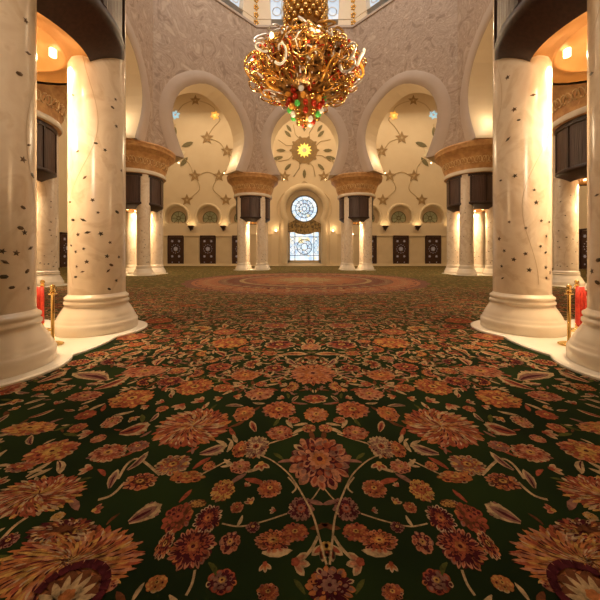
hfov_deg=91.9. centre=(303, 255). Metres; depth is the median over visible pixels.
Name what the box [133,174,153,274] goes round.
marble column
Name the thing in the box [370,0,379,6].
window
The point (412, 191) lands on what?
wall
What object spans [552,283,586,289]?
plinth slab
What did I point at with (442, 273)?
plinth slab
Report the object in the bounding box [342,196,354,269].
marble column
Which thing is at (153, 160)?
capital
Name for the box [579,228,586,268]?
door
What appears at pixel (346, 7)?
wall
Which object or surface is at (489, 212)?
marble column
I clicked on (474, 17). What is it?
wall
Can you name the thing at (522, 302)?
marble column
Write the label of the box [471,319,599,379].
plinth slab
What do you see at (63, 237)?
door
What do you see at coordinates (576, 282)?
stanchion
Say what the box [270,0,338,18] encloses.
window
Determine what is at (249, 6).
wall
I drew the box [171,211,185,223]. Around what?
window
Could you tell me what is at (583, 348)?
marble column
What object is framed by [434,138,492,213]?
capital
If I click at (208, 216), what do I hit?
window
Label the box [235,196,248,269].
marble column
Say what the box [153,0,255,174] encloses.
wall
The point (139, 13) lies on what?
wall
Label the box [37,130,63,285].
marble column
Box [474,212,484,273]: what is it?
marble column
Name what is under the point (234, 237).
door
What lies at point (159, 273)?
plinth slab
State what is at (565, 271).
marble column
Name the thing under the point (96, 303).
marble column
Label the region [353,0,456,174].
wall
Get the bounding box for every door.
[60,232,66,266]
[168,235,183,263]
[200,235,215,263]
[232,235,236,263]
[372,235,376,263]
[393,235,408,263]
[425,235,440,263]
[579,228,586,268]
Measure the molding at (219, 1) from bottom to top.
0.250 m
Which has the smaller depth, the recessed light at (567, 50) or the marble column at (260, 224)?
the recessed light at (567, 50)
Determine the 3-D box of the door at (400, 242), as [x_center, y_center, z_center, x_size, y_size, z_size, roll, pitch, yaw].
[15.725,-0.860,46.878,2.500,4.920,0.284,0,0,0]
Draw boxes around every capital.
[37,0,124,84]
[37,83,66,181]
[126,138,175,212]
[227,172,278,224]
[331,172,382,224]
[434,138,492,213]
[494,0,586,84]
[552,83,586,185]
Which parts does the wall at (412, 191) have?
niche panel, niche panel, niche panel, niche panel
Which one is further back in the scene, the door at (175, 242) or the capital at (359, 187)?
the door at (175, 242)
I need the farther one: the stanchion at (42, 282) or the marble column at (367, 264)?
the marble column at (367, 264)
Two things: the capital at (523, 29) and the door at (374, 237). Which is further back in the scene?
the door at (374, 237)
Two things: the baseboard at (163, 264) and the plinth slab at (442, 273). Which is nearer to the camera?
the plinth slab at (442, 273)
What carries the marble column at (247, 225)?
on the carpet
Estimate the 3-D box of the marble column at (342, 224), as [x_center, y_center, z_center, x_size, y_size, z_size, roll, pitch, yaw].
[5.075,-2.540,34.980,1.480,8.200,1.480,0,0,0]
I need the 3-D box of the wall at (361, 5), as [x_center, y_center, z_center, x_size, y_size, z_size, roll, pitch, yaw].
[9.791,-31.255,28.966,1.460,11.290,11.929,0,0,-45]
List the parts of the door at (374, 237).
panel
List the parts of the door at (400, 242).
panel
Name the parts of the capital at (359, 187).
timber panel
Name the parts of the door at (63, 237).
panel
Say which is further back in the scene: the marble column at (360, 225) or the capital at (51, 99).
the marble column at (360, 225)
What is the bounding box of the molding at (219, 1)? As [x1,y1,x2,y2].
[216,0,393,27]
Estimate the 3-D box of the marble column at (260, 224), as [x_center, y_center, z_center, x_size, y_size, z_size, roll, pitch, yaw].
[-4.825,-2.540,32.820,1.480,8.200,1.480,0,0,0]
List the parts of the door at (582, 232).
panel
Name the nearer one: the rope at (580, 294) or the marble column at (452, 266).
the rope at (580, 294)
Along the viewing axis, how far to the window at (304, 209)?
47.75 m
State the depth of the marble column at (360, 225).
34.61 m
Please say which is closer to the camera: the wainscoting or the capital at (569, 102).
the capital at (569, 102)
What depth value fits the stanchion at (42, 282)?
5.94 m
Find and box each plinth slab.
[0,319,147,387]
[126,273,167,275]
[442,273,492,275]
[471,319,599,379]
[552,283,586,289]
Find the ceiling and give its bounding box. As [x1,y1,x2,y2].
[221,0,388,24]
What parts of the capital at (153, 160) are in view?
timber panel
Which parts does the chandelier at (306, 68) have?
arm, stem, arm, arm, arm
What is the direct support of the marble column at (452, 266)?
on the carpet
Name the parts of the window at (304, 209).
frame, transom panel, pane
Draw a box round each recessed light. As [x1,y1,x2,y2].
[49,47,56,58]
[563,47,570,58]
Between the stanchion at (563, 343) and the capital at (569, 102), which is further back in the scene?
the capital at (569, 102)
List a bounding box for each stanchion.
[40,280,50,330]
[48,284,63,345]
[557,284,573,345]
[571,280,579,331]
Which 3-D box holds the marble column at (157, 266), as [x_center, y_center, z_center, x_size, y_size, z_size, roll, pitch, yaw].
[-13.195,-2.540,26.080,1.480,8.200,1.480,0,0,0]
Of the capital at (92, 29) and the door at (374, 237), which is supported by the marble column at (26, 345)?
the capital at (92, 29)
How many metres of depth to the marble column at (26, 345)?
3.94 m
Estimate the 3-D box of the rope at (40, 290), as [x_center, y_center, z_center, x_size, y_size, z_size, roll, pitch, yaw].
[-5.355,1.047,5.870,0.226,0.845,0.114,0,0,0]
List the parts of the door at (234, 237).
panel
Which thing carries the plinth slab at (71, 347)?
on the carpet
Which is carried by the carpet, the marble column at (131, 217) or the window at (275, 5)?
the marble column at (131, 217)
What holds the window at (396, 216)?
in the wall at (412, 191)
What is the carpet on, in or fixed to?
on the floor
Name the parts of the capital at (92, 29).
timber panel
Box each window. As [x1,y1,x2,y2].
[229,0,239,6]
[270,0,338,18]
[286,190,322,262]
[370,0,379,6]
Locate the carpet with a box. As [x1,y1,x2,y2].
[0,266,599,599]
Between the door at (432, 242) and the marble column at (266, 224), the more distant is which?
the door at (432, 242)
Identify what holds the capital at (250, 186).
on the marble column at (260, 224)
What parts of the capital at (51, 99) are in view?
timber panel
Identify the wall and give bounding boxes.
[58,114,66,267]
[126,0,152,142]
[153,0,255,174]
[163,93,485,265]
[239,0,258,24]
[256,0,355,24]
[256,28,352,179]
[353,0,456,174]
[354,0,369,21]
[457,0,492,142]
[552,137,586,267]
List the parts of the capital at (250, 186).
timber panel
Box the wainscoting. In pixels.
[163,234,485,263]
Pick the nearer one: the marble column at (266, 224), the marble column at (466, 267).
the marble column at (466, 267)
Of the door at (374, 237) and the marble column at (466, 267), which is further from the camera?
the door at (374, 237)
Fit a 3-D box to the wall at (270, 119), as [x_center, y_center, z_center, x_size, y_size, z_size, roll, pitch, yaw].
[0.125,-17.280,33.305,12.551,16.640,2.290,0,0,0]
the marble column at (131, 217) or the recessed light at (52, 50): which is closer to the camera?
the recessed light at (52, 50)
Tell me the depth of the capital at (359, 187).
32.02 m
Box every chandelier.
[244,0,366,127]
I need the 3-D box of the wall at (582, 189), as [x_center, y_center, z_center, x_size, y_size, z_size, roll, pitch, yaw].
[34.625,-12.900,19.500,1.000,29.000,59.000,0,0,0]
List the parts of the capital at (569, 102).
timber panel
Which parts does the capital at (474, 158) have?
timber panel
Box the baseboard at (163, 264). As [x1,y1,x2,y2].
[163,264,485,265]
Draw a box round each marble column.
[0,0,56,379]
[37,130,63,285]
[55,0,137,337]
[126,212,136,273]
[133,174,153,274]
[151,182,165,273]
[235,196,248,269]
[246,223,251,268]
[254,197,267,269]
[265,222,269,268]
[339,222,343,268]
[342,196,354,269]
[357,223,362,268]
[361,197,373,269]
[444,182,459,273]
[456,174,476,274]
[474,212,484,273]
[480,0,566,337]
[482,206,492,274]
[552,130,584,285]
[566,0,599,371]
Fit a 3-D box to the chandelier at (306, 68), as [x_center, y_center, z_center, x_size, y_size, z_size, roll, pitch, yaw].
[0.033,-28.700,19.234,7.854,40.400,7.874,0,0,-44]
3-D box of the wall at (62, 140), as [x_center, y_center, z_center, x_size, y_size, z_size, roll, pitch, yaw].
[-34.375,-12.900,19.500,1.000,29.000,59.000,0,0,0]
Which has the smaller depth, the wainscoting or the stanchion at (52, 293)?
the stanchion at (52, 293)
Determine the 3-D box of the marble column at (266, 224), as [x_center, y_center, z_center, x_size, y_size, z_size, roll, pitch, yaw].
[-4.825,-2.540,34.980,1.480,8.200,1.480,0,0,0]
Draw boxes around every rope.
[37,287,43,323]
[575,287,586,327]
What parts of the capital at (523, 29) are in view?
timber panel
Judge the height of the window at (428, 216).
2.250 m
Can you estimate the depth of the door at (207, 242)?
46.88 m
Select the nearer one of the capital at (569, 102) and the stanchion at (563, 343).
the stanchion at (563, 343)

